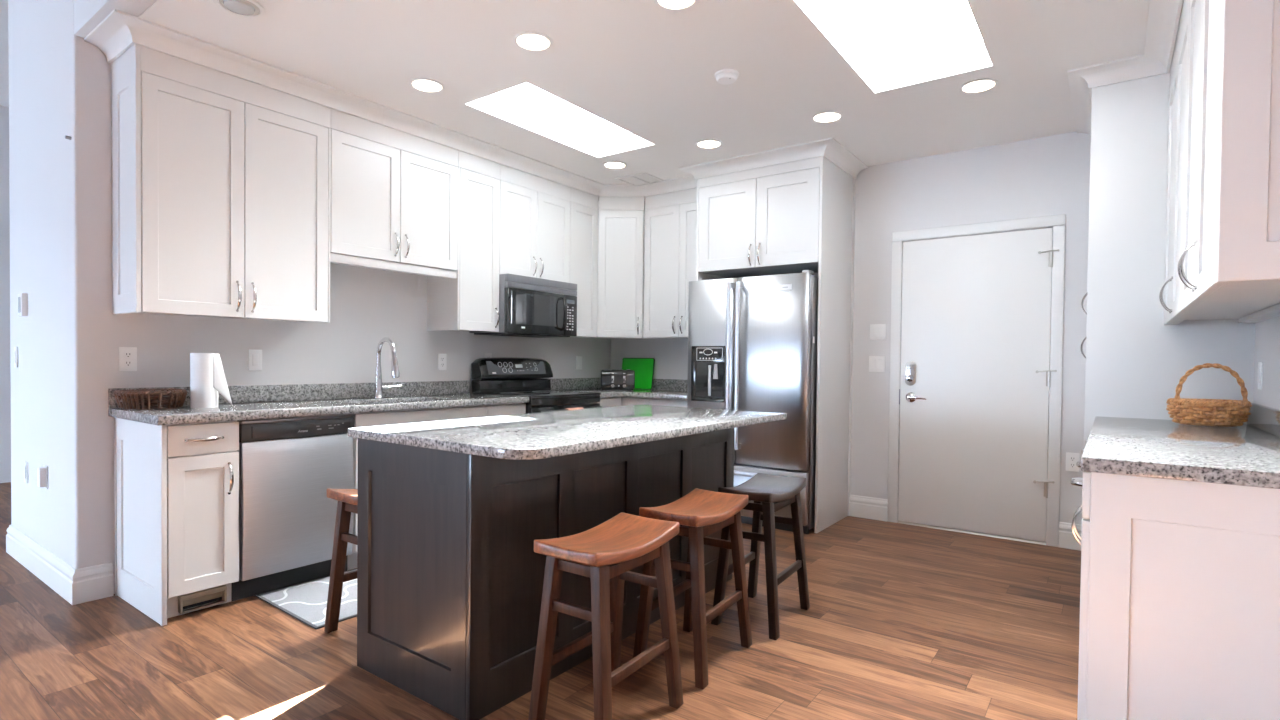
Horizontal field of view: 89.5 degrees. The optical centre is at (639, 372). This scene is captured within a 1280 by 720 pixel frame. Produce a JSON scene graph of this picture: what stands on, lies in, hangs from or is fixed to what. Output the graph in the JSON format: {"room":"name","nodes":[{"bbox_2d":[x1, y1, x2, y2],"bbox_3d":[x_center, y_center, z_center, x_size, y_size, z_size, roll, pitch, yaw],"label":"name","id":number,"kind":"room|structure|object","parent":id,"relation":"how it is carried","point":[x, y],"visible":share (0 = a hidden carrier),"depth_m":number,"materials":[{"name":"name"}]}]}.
{"room":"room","nodes":[
{"label":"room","id":0,"kind":"room"},
{"bbox_2d":[0,106,10,482],"bbox_3d":[-7.306,-0.678,3.851,0.150,3.400,7.950,1,1,36],"label":"wall","id":1,"kind":"structure","parent":0,"point":[5,375],"depth_m":5.85,"materials":[{"name":"white paint"}]},
{"bbox_2d":[74,0,156,37],"bbox_3d":[-0.796,-1.897,1.724,4.421,0.755,0.120,1,1,36],"label":"ceiling","id":2,"kind":"structure","parent":0,"point":[88,14],"depth_m":2.81,"materials":[{"name":"white paint"}]},
{"bbox_2d":[0,0,626,132],"bbox_3d":[-3.111,-2.365,2.103,8.921,0.120,10.413,1,1,36],"label":"ceiling","id":3,"kind":"structure","parent":0,"point":[4,36],"depth_m":5.23,"materials":[{"name":"white paint"}]},
{"bbox_2d":[8,0,622,593],"bbox_3d":[-1.918,-0.642,5.091,1.320,3.400,4.208,1,1,36],"label":"wall","id":4,"kind":"structure","parent":0,"point":[70,338],"depth_m":3.36,"materials":[{"name":"white paint"}]},
{"bbox_2d":[14,347,17,367],"bbox_3d":[-3.565,-0.086,3.688,0.072,0.118,0.009,1,1,36],"label":"light switch","id":5,"kind":"object","parent":4,"relation":"attached to","point":[15,348],"visible":1,"depth_m":3.67,"materials":[{"name":"white plastic"}]},
{"bbox_2d":[18,293,27,316],"bbox_3d":[-3.390,-0.369,3.546,0.090,0.125,0.027,1,1,36],"label":"thermostat","id":6,"kind":"object","parent":4,"relation":"attached to","point":[22,297],"visible":1,"depth_m":3.52,"materials":[{"name":"white plastic"}]},
{"bbox_2d":[24,461,27,483],"bbox_3d":[-3.394,0.553,3.569,0.072,0.118,0.009,1,1,36],"label":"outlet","id":7,"kind":"object","parent":4,"relation":"attached to","point":[25,462],"visible":1,"depth_m":3.56,"materials":[{"name":"white plastic"}]},
{"bbox_2d":[37,465,47,488],"bbox_3d":[-3.066,0.539,3.315,0.072,0.118,0.032,1,1,36],"label":"adapter","id":8,"kind":"object","parent":4,"relation":"attached to","point":[42,472],"visible":1,"depth_m":3.30,"materials":[{"name":"white plastic"}]},
{"bbox_2d":[6,525,113,604],"bbox_3d":[-2.671,0.985,4.113,1.357,0.161,1.754,1,1,36],"label":"baseboard","id":9,"kind":"structure","parent":4,"relation":"attached to","point":[86,584],"depth_m":3.13,"materials":[{"name":"white paint"}]},
{"bbox_2d":[119,347,136,370],"bbox_3d":[-2.513,-0.064,3.171,0.008,0.118,0.072,1,1,36],"label":"outlet","id":10,"kind":"object","parent":4,"relation":"attached to","point":[127,355],"visible":1,"depth_m":3.17,"materials":[{"name":"white plastic"}]},
{"bbox_2d":[124,352,131,357],"bbox_3d":[-2.511,-0.085,3.169,0.001,0.029,0.034,1,1,36],"label":"socket","id":11,"kind":"object","parent":10,"relation":"attached to","point":[126,354],"depth_m":3.17,"materials":[{"name":"white plastic"}]},
{"bbox_2d":[124,360,131,365],"bbox_3d":[-2.511,-0.043,3.170,0.001,0.029,0.034,1,1,36],"label":"socket","id":12,"kind":"object","parent":10,"relation":"attached to","point":[126,362],"depth_m":3.17,"materials":[{"name":"white plastic"}]},
{"bbox_2d":[111,44,330,322],"bbox_3d":[-2.127,-0.918,3.361,0.374,1.279,0.898,1,1,36],"label":"upper cabinet","id":13,"kind":"object","parent":4,"relation":"attached to","point":[221,182],"visible":0.94,"depth_m":3.17,"materials":[{"name":"white paint"}]},
{"bbox_2d":[248,349,261,370],"bbox_3d":[-2.168,-0.069,3.642,0.009,0.118,0.072,1,1,36],"label":"light switch","id":14,"kind":"object","parent":4,"relation":"attached to","point":[254,356],"visible":1,"depth_m":3.64,"materials":[{"name":"white plastic"}]},
{"bbox_2d":[108,381,469,407],"bbox_3d":[-1.919,0.118,3.977,0.020,0.094,2.155,1,1,36],"label":"backsplash","id":15,"kind":"structure","parent":4,"relation":"attached to","point":[289,392],"depth_m":3.93,"materials":[{"name":"stone"}]},
{"bbox_2d":[330,108,457,278],"bbox_3d":[-1.601,-1.097,4.074,0.374,0.933,0.874,1,1,36],"label":"upper cabinet","id":16,"kind":"object","parent":4,"relation":"attached to","point":[394,193],"visible":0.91,"depth_m":3.94,"materials":[{"name":"white paint"}]},
{"bbox_2d":[438,354,446,369],"bbox_3d":[-1.425,-0.074,4.657,0.008,0.118,0.072,1,1,36],"label":"outlet","id":17,"kind":"object","parent":4,"relation":"attached to","point":[442,358],"visible":1,"depth_m":4.66,"materials":[{"name":"white plastic"}]},
{"bbox_2d":[427,150,499,331],"bbox_3d":[-1.236,-0.929,4.578,0.374,1.278,0.366,1,1,36],"label":"upper cabinet","id":18,"kind":"object","parent":4,"relation":"attached to","point":[469,301],"visible":0.83,"depth_m":4.48,"materials":[{"name":"white paint"}]},
{"bbox_2d":[84,9,867,196],"bbox_3d":[-0.643,-1.522,4.409,4.680,0.079,1.804,0,1,-23],"label":"trim","id":19,"kind":"structure","parent":4,"relation":"attached to","point":[119,31],"depth_m":3.90,"materials":[{"name":"white paint"}]},
{"bbox_2d":[484,353,491,357],"bbox_3d":[-1.174,-0.091,5.000,0.008,0.118,0.072,1,1,36],"label":"outlet","id":20,"kind":"object","parent":4,"relation":"attached to","point":[487,355],"visible":0.37,"depth_m":5.00,"materials":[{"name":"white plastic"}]},
{"bbox_2d":[499,164,569,282],"bbox_3d":[-0.906,-1.141,5.022,0.374,0.861,0.740,1,1,36],"label":"upper cabinet","id":21,"kind":"object","parent":4,"relation":"attached to","point":[534,242],"visible":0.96,"depth_m":4.90,"materials":[{"name":"white paint"}]},
{"bbox_2d":[469,274,576,337],"bbox_3d":[-0.870,-0.495,5.002,0.477,0.427,0.737,1,1,36],"label":"microwave","id":22,"kind":"object","parent":21,"relation":"attached to","point":[528,306],"visible":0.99,"depth_m":4.83,"materials":[{"name":"metal"}]},
{"bbox_2d":[576,356,581,368],"bbox_3d":[-0.549,-0.084,5.853,0.009,0.118,0.072,1,1,36],"label":"light switch","id":23,"kind":"object","parent":4,"relation":"attached to","point":[579,358],"visible":1,"depth_m":5.85,"materials":[{"name":"white plastic"}]},
{"bbox_2d":[569,187,597,336],"bbox_3d":[-0.601,-0.938,5.475,0.338,1.277,0.346,1,1,36],"label":"upper cabinet","id":24,"kind":"object","parent":4,"relation":"attached to","point":[583,205],"visible":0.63,"depth_m":5.39,"materials":[{"name":"white paint"}]},
{"bbox_2d":[0,482,1080,719],"bbox_3d":[-3.028,1.125,2.199,8.771,0.060,10.313,1,1,36],"label":"floor","id":25,"kind":"structure","parent":0,"point":[901,621],"depth_m":2.57,"materials":[{"name":"brown wood"}]},
{"bbox_2d":[115,418,238,625],"bbox_3d":[-2.201,0.654,3.070,0.656,0.868,0.309,1,1,36],"label":"base cabinet","id":26,"kind":"object","parent":25,"relation":"on","point":[177,485],"visible":0.99,"depth_m":2.92,"materials":[{"name":"white paint"}]},
{"bbox_2d":[178,585,226,613],"bbox_3d":[-2.005,1.039,2.962,0.034,0.076,0.187,1,1,36],"label":"floor register","id":27,"kind":"object","parent":26,"relation":"attached to","point":[201,599],"visible":0.97,"depth_m":2.96,"materials":[{"name":"beige metal"}]},
{"bbox_2d":[232,414,354,600],"bbox_3d":[-1.940,0.652,3.425,0.600,0.864,0.571,1,1,36],"label":"dishwasher","id":28,"kind":"object","parent":25,"relation":"on","point":[287,466],"visible":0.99,"depth_m":3.21,"materials":[{"name":"grey metal"}]},
{"bbox_2d":[255,569,356,628],"bbox_3d":[-1.325,1.089,3.351,0.620,0.008,1.000,1,1,38],"label":"kitchen mat","id":29,"kind":"object","parent":25,"relation":"on","point":[306,602],"visible":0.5,"depth_m":3.08,"materials":[{"name":"grey fabric"}]},
{"bbox_2d":[324,488,357,632],"bbox_3d":[-1.084,0.796,2.824,0.304,0.617,0.465,1,1,36],"label":"bar stool","id":30,"kind":"object","parent":25,"relation":"on","point":[347,499],"visible":0.23,"depth_m":2.72,"materials":[{"name":"brown wood"}]},
{"bbox_2d":[347,405,486,569],"bbox_3d":[-1.518,0.645,4.034,0.620,0.867,0.904,1,1,36],"label":"base cabinet","id":31,"kind":"object","parent":25,"relation":"on","point":[451,413],"visible":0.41,"depth_m":3.68,"materials":[{"name":"white paint"}]},
{"bbox_2d":[108,381,528,425],"bbox_3d":[-1.663,0.144,3.790,0.655,0.136,2.156,1,1,36],"label":"countertop","id":32,"kind":"structure","parent":31,"relation":"on","point":[249,402],"depth_m":3.66,"materials":[{"name":"stone"}]},
{"bbox_2d":[113,388,186,409],"bbox_3d":[-2.354,0.129,3.111,0.262,0.092,0.278,1,1,36],"label":"wicker tray","id":33,"kind":"object","parent":32,"relation":"on","point":[165,398],"visible":1,"depth_m":3.04,"materials":[{"name":"brown wicker"}]},
{"bbox_2d":[190,353,232,407],"bbox_3d":[-2.151,0.040,3.232,0.117,0.270,0.165,1,1,36],"label":"paper towel roll","id":34,"kind":"object","parent":32,"relation":"on","point":[207,376],"visible":1,"depth_m":3.17,"materials":[{"name":"white paper"}]},
{"bbox_2d":[373,337,401,397],"bbox_3d":[-1.569,-0.028,4.146,0.243,0.388,0.186,1,1,36],"label":"faucet","id":35,"kind":"object","parent":32,"relation":"on","point":[378,387],"visible":1,"depth_m":4.13,"materials":[{"name":"silver metal"}]},
{"bbox_2d":[485,403,525,416],"bbox_3d":[-1.148,0.641,4.539,0.620,0.867,0.342,1,1,36],"label":"base cabinet","id":36,"kind":"object","parent":25,"relation":"on","point":[516,408],"visible":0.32,"depth_m":4.34,"materials":[{"name":"white paint"}]},
{"bbox_2d":[471,357,602,413],"bbox_3d":[-0.765,0.480,4.939,0.701,1.183,0.752,1,1,36],"label":"stove","id":37,"kind":"object","parent":25,"relation":"on","point":[508,376],"visible":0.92,"depth_m":4.92,"materials":[{"name":"grey metal"}]},
{"bbox_2d":[474,390,600,398],"bbox_3d":[-0.786,0.168,4.951,0.642,0.021,0.746,1,1,36],"label":"cooktop","id":38,"kind":"object","parent":37,"relation":"in","point":[532,394],"depth_m":4.85,"materials":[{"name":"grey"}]},
{"bbox_2d":[566,407,583,409],"bbox_3d":[-0.483,0.395,4.748,0.039,0.268,0.165,1,1,36],"label":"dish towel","id":39,"kind":"object","parent":37,"relation":"hanging from","point":[577,408],"visible":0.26,"depth_m":4.74,"materials":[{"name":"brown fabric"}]},
{"bbox_2d":[357,428,733,719],"bbox_3d":[-0.282,0.677,2.949,0.656,0.867,1.758,1,1,36],"label":"kitchen island","id":40,"kind":"object","parent":25,"relation":"on","point":[450,575],"visible":0.56,"depth_m":2.27,"materials":[{"name":"brown wood"}]},
{"bbox_2d":[348,404,785,459],"bbox_3d":[-0.165,0.228,2.904,0.950,0.032,1.878,1,1,36],"label":"island countertop","id":41,"kind":"structure","parent":40,"relation":"on","point":[543,435],"depth_m":2.46,"materials":[{"name":"stone"}]},
{"bbox_2d":[528,512,683,719],"bbox_3d":[-0.098,0.819,2.091,0.304,0.617,0.465,1,1,34],"label":"bar stool","id":42,"kind":"object","parent":25,"relation":"on","point":[605,553],"visible":1,"depth_m":2.00,"materials":[{"name":"brown wood"}]},
{"bbox_2d":[599,397,650,407],"bbox_3d":[-0.207,0.633,5.587,0.899,0.867,0.941,1,1,36],"label":"base cabinet","id":43,"kind":"object","parent":25,"relation":"on","point":[612,401],"visible":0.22,"depth_m":5.27,"materials":[{"name":"white paint"}]},
{"bbox_2d":[550,378,687,399],"bbox_3d":[-0.041,0.133,5.459,1.300,0.136,0.944,1,1,36],"label":"countertop","id":44,"kind":"structure","parent":43,"relation":"on","point":[676,389],"depth_m":5.64,"materials":[{"name":"stone"}]},
{"bbox_2d":[601,369,634,389],"bbox_3d":[-0.198,0.065,5.682,0.296,0.178,0.280,1,1,-4],"label":"toaster","id":45,"kind":"object","parent":44,"relation":"on","point":[611,379],"visible":1,"depth_m":5.57,"materials":[{"name":"black"}]},
{"bbox_2d":[622,358,654,388],"bbox_3d":[-0.027,0.009,5.976,0.372,0.284,0.051,1,1,36],"label":"cutting board","id":46,"kind":"object","parent":44,"relation":"on","point":[643,368],"visible":0.84,"depth_m":5.94,"materials":[{"name":"green plastic"}]},
{"bbox_2d":[650,398,686,406],"bbox_3d":[0.414,0.644,5.334,0.396,0.867,0.616,1,1,36],"label":"base cabinet","id":47,"kind":"object","parent":25,"relation":"on","point":[653,401],"visible":0.14,"depth_m":5.09,"materials":[{"name":"white paint"}]},
{"bbox_2d":[633,488,751,688],"bbox_3d":[0.219,0.815,2.549,0.304,0.617,0.465,1,1,33],"label":"bar stool","id":48,"kind":"object","parent":25,"relation":"on","point":[705,512],"visible":0.86,"depth_m":2.45,"materials":[{"name":"brown wood"}]},
{"bbox_2d":[687,270,817,533],"bbox_3d":[0.919,0.195,4.856,0.962,1.786,0.745,1,1,36],"label":"refrigerator","id":49,"kind":"object","parent":25,"relation":"on","point":[752,341],"visible":0.72,"depth_m":4.52,"materials":[{"name":"metal"}]},
{"bbox_2d":[711,473,809,639],"bbox_3d":[0.564,0.811,2.960,0.304,0.617,0.465,1,1,33],"label":"bar stool","id":50,"kind":"object","parent":25,"relation":"on","point":[769,493],"visible":0.88,"depth_m":2.87,"materials":[{"name":"grey wood"}]},
{"bbox_2d":[696,156,854,532],"bbox_3d":[1.012,-0.230,4.937,1.000,2.641,0.699,1,1,36],"label":"tall cabinet","id":51,"kind":"object","parent":25,"relation":"on","point":[795,216],"visible":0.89,"depth_m":4.65,"materials":[{"name":"white paint"}]},
{"bbox_2d":[1080,72,1254,448],"bbox_3d":[2.783,-0.187,3.489,0.666,2.641,0.944,1,1,36],"label":"tall cabinet","id":52,"kind":"object","parent":25,"relation":"on","point":[1136,362],"visible":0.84,"depth_m":3.16,"materials":[{"name":"white paint"}]},
{"bbox_2d":[1070,461,1279,719],"bbox_3d":[1.729,0.714,2.037,0.618,0.867,0.897,1,1,36],"label":"base cabinet","id":53,"kind":"object","parent":25,"relation":"on","point":[1180,579],"visible":0.8,"depth_m":1.71,"materials":[{"name":"white paint"}]},
{"bbox_2d":[1081,403,1279,488],"bbox_3d":[1.998,0.207,2.357,0.581,0.136,1.812,1,1,36],"label":"countertop","id":54,"kind":"structure","parent":53,"relation":"on","point":[1248,454],"depth_m":1.96,"materials":[{"name":"stone"}]},
{"bbox_2d":[1166,363,1251,426],"bbox_3d":[2.490,0.095,2.832,0.282,0.270,0.239,1,1,36],"label":"wicker basket","id":55,"kind":"object","parent":54,"relation":"on","point":[1202,412],"visible":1,"depth_m":2.76,"materials":[{"name":"brown wicker"}]},
{"bbox_2d":[138,0,1148,200],"bbox_3d":[0.444,-1.585,3.427,4.421,0.100,4.088,1,1,36],"label":"ceiling","id":56,"kind":"structure","parent":0,"point":[647,70],"depth_m":3.27,"materials":[{"name":"white paint"}]},
{"bbox_2d":[213,0,264,17],"bbox_3d":[-1.686,-1.534,2.720,0.188,0.020,0.188,1,1,36],"label":"recessed light","id":57,"kind":"object","parent":56,"relation":"in","point":[243,8],"visible":1,"depth_m":2.72,"materials":[{"name":"white paint"}]},
{"bbox_2d":[409,78,444,92],"bbox_3d":[-1.152,-1.549,3.494,0.188,0.006,0.188,1,1,36],"label":"recessed light","id":58,"kind":"object","parent":56,"relation":"in","point":[426,85],"visible":1,"depth_m":3.49,"materials":[{"name":"white paint"}]},
{"bbox_2d":[413,80,440,90],"bbox_3d":[-1.152,-1.550,3.494,0.147,0.003,0.147,1,1,36],"label":"diffuser","id":59,"kind":"object","parent":58,"relation":"attached to","point":[420,85],"depth_m":3.49,"materials":[{"name":"white"}]},
{"bbox_2d":[513,31,553,51],"bbox_3d":[-0.496,-1.534,3.002,0.188,0.006,0.188,1,1,36],"label":"recessed light","id":60,"kind":"object","parent":56,"relation":"in","point":[531,41],"visible":1,"depth_m":3.00,"materials":[{"name":"white paint"}]},
{"bbox_2d":[517,34,548,49],"bbox_3d":[-0.496,-1.535,3.001,0.147,0.003,0.147,1,1,36],"label":"diffuser","id":61,"kind":"object","parent":60,"relation":"attached to","point":[524,41],"depth_m":3.00,"materials":[{"name":"white"}]},
{"bbox_2d":[488,94,633,143],"bbox_3d":[-0.455,-1.671,4.078,0.550,0.030,1.237,1,1,36],"label":"window","id":62,"kind":"structure","parent":56,"relation":"attached to","point":[493,96],"depth_m":4.35,"materials":[{"name":"white paint"}]},
{"bbox_2d":[603,161,626,168],"bbox_3d":[-0.190,-1.562,4.878,0.188,0.006,0.188,1,1,36],"label":"recessed light","id":63,"kind":"object","parent":56,"relation":"in","point":[611,164],"visible":1,"depth_m":4.88,"materials":[{"name":"white paint"}]},
{"bbox_2d":[605,163,624,167],"bbox_3d":[-0.190,-1.563,4.878,0.147,0.003,0.147,1,1,36],"label":"diffuser","id":64,"kind":"object","parent":63,"relation":"attached to","point":[607,165],"depth_m":4.88,"materials":[{"name":"white"}]},
{"bbox_2d":[615,172,663,184],"bbox_3d":[0.020,-1.565,5.288,0.300,0.009,0.360,1,1,36],"label":"ceiling vent","id":65,"kind":"object","parent":56,"relation":"in","point":[634,176],"visible":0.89,"depth_m":5.23,"materials":[{"name":"white metal"}]},
{"bbox_2d":[653,0,698,10],"bbox_3d":[0.148,-1.520,2.630,0.188,0.006,0.188,1,1,36],"label":"recessed light","id":66,"kind":"object","parent":56,"relation":"in","point":[670,5],"visible":1,"depth_m":2.67,"materials":[{"name":"white paint"}]},
{"bbox_2d":[659,0,693,7],"bbox_3d":[0.148,-1.522,2.630,0.147,0.003,0.147,1,1,36],"label":"diffuser","id":67,"kind":"object","parent":66,"relation":"attached to","point":[662,3],"depth_m":2.67,"materials":[{"name":"white"}]},
{"bbox_2d":[695,139,722,148],"bbox_3d":[0.469,-1.547,4.385,0.188,0.006,0.188,1,1,36],"label":"recessed light","id":68,"kind":"object","parent":56,"relation":"in","point":[707,143],"visible":1,"depth_m":4.38,"materials":[{"name":"white paint"}]},
{"bbox_2d":[698,141,719,147],"bbox_3d":[0.469,-1.548,4.385,0.147,0.003,0.147,1,1,36],"label":"diffuser","id":69,"kind":"object","parent":68,"relation":"attached to","point":[701,144],"depth_m":4.39,"materials":[{"name":"white"}]},
{"bbox_2d":[715,69,738,84],"bbox_3d":[0.446,-1.514,3.323,0.124,0.036,0.124,1,1,36],"label":"smoke detector","id":70,"kind":"object","parent":56,"relation":"attached to","point":[724,76],"visible":1,"depth_m":3.29,"materials":[{"name":"white plastic"}]},
{"bbox_2d":[811,111,842,122],"bbox_3d":[1.125,-1.531,3.882,0.188,0.006,0.188,1,1,36],"label":"recessed light","id":71,"kind":"object","parent":56,"relation":"in","point":[826,116],"visible":1,"depth_m":3.88,"materials":[{"name":"white paint"}]},
{"bbox_2d":[815,113,839,121],"bbox_3d":[1.125,-1.533,3.882,0.147,0.003,0.147,1,1,36],"label":"diffuser","id":72,"kind":"object","parent":71,"relation":"attached to","point":[819,117],"depth_m":3.88,"materials":[{"name":"white"}]},
{"bbox_2d":[814,0,984,74],"bbox_3d":[1.184,-1.634,2.910,0.612,0.030,1.169,1,1,36],"label":"window","id":73,"kind":"structure","parent":56,"relation":"attached to","point":[822,5],"depth_m":3.29,"materials":[{"name":"white paint"}]},
{"bbox_2d":[959,78,998,93],"bbox_3d":[1.797,-1.516,3.428,0.188,0.006,0.188,1,1,36],"label":"recessed light","id":74,"kind":"object","parent":56,"relation":"in","point":[984,84],"visible":1,"depth_m":3.42,"materials":[{"name":"white paint"}]},
{"bbox_2d":[963,81,993,91],"bbox_3d":[1.797,-1.518,3.428,0.147,0.003,0.147,1,1,36],"label":"diffuser","id":75,"kind":"object","parent":74,"relation":"attached to","point":[971,86],"depth_m":3.43,"materials":[{"name":"white"}]},
{"bbox_2d":[610,132,1090,524],"bbox_3d":[1.569,-0.277,5.005,4.421,2.745,0.231,1,1,36],"label":"wall","id":76,"kind":"structure","parent":0,"point":[1048,175],"depth_m":4.54,"materials":[{"name":"white paint"}]},
{"bbox_2d":[572,197,644,338],"bbox_3d":[-0.192,-0.938,5.769,0.651,1.277,0.608,1,1,36],"label":"upper cabinet","id":77,"kind":"object","parent":76,"relation":"attached to","point":[621,220],"visible":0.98,"depth_m":5.53,"materials":[{"name":"white paint"}]},
{"bbox_2d":[550,378,687,389],"bbox_3d":[-0.041,0.113,5.459,1.300,0.094,0.944,1,1,36],"label":"backsplash","id":78,"kind":"structure","parent":76,"relation":"attached to","point":[561,383],"depth_m":5.79,"materials":[{"name":"stone"}]},
{"bbox_2d":[643,188,696,337],"bbox_3d":[0.392,-0.927,5.463,0.643,1.277,0.409,1,1,36],"label":"upper cabinet","id":79,"kind":"object","parent":76,"relation":"attached to","point":[670,218],"visible":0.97,"depth_m":5.37,"materials":[{"name":"white paint"}]},
{"bbox_2d":[849,495,887,521],"bbox_3d":[1.715,1.019,4.856,0.283,0.161,0.018,1,1,36],"label":"baseboard","id":80,"kind":"structure","parent":76,"relation":"attached to","point":[859,506],"depth_m":4.85,"materials":[{"name":"white paint"}]},
{"bbox_2d":[869,356,884,371],"bbox_3d":[1.765,-0.062,4.815,0.116,0.118,0.009,1,1,36],"label":"light switch","id":81,"kind":"object","parent":76,"relation":"attached to","point":[876,363],"visible":1,"depth_m":4.81,"materials":[{"name":"white plastic"}]},
{"bbox_2d":[870,324,885,339],"bbox_3d":[1.770,-0.300,4.809,0.116,0.118,0.009,1,1,36],"label":"light switch","id":82,"kind":"object","parent":76,"relation":"attached to","point":[877,331],"visible":1,"depth_m":4.81,"materials":[{"name":"white plastic"}]},
{"bbox_2d":[887,214,1065,546],"bbox_3d":[2.286,0.048,4.465,1.062,2.127,0.161,1,1,36],"label":"door","id":83,"kind":"structure","parent":76,"relation":"in","point":[977,397],"depth_m":4.41,"materials":[{"name":"white paint"}]},
{"bbox_2d":[1058,522,1081,550],"bbox_3d":[2.745,1.043,4.102,0.145,0.161,0.018,1,1,36],"label":"baseboard","id":84,"kind":"structure","parent":76,"relation":"attached to","point":[1067,540],"depth_m":4.11,"materials":[{"name":"white paint"}]},
{"bbox_2d":[1066,452,1079,471],"bbox_3d":[2.748,0.571,4.103,0.072,0.118,0.008,1,1,36],"label":"outlet","id":85,"kind":"object","parent":76,"relation":"attached to","point":[1071,458],"visible":0.99,"depth_m":4.10,"materials":[{"name":"white plastic"}]},
{"bbox_2d":[1069,456,1075,460],"bbox_3d":[2.746,0.550,4.100,0.034,0.029,0.001,1,1,36],"label":"socket","id":86,"kind":"object","parent":85,"relation":"attached to","point":[1071,458],"depth_m":4.10,"materials":[{"name":"white plastic"}]},
{"bbox_2d":[1069,463,1075,467],"bbox_3d":[2.746,0.592,4.101,0.034,0.029,0.001,1,1,36],"label":"socket","id":87,"kind":"object","parent":85,"relation":"attached to","point":[1071,465],"depth_m":4.10,"materials":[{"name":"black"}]},
{"bbox_2d":[1067,0,1182,134],"bbox_3d":[2.097,-1.464,2.684,0.433,0.079,3.087,1,1,27],"label":"trim","id":88,"kind":"structure","parent":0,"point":[1163,19],"depth_m":3.11,"materials":[{"name":"white paint"}]},
{"bbox_2d":[1253,316,1279,409],"bbox_3d":[0.453,-0.525,-0.397,0.150,3.400,10.263,1,1,36],"label":"wall","id":89,"kind":"structure","parent":0,"point":[1267,332],"depth_m":2.65,"materials":[{"name":"white paint"}]},
{"bbox_2d":[1159,0,1279,324],"bbox_3d":[2.330,-0.858,2.592,0.362,1.277,1.024,1,1,36],"label":"upper cabinet","id":90,"kind":"object","parent":89,"relation":"attached to","point":[1254,311],"visible":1,"depth_m":2.62,"materials":[{"name":"white paint"}]},
{"bbox_2d":[1178,0,1279,309],"bbox_3d":[1.749,-0.851,1.799,0.362,1.278,0.938,1,1,36],"label":"upper cabinet","id":91,"kind":"object","parent":89,"relation":"attached to","point":[1231,253],"visible":1,"depth_m":1.50,"materials":[{"name":"white paint"}]},
{"bbox_2d":[1257,362,1262,389],"bbox_3d":[2.668,0.015,2.781,0.009,0.118,0.072,1,1,36],"label":"light switch","id":92,"kind":"object","parent":89,"relation":"attached to","point":[1260,364],"visible":1,"depth_m":2.76,"materials":[{"name":"white plastic"}]},
{"bbox_2d":[1247,403,1279,436],"bbox_3d":[2.224,0.192,2.192,0.021,0.094,1.812,1,1,36],"label":"backsplash","id":93,"kind":"structure","parent":89,"relation":"attached to","point":[1265,418],"depth_m":2.57,"materials":[{"name":"stone"}]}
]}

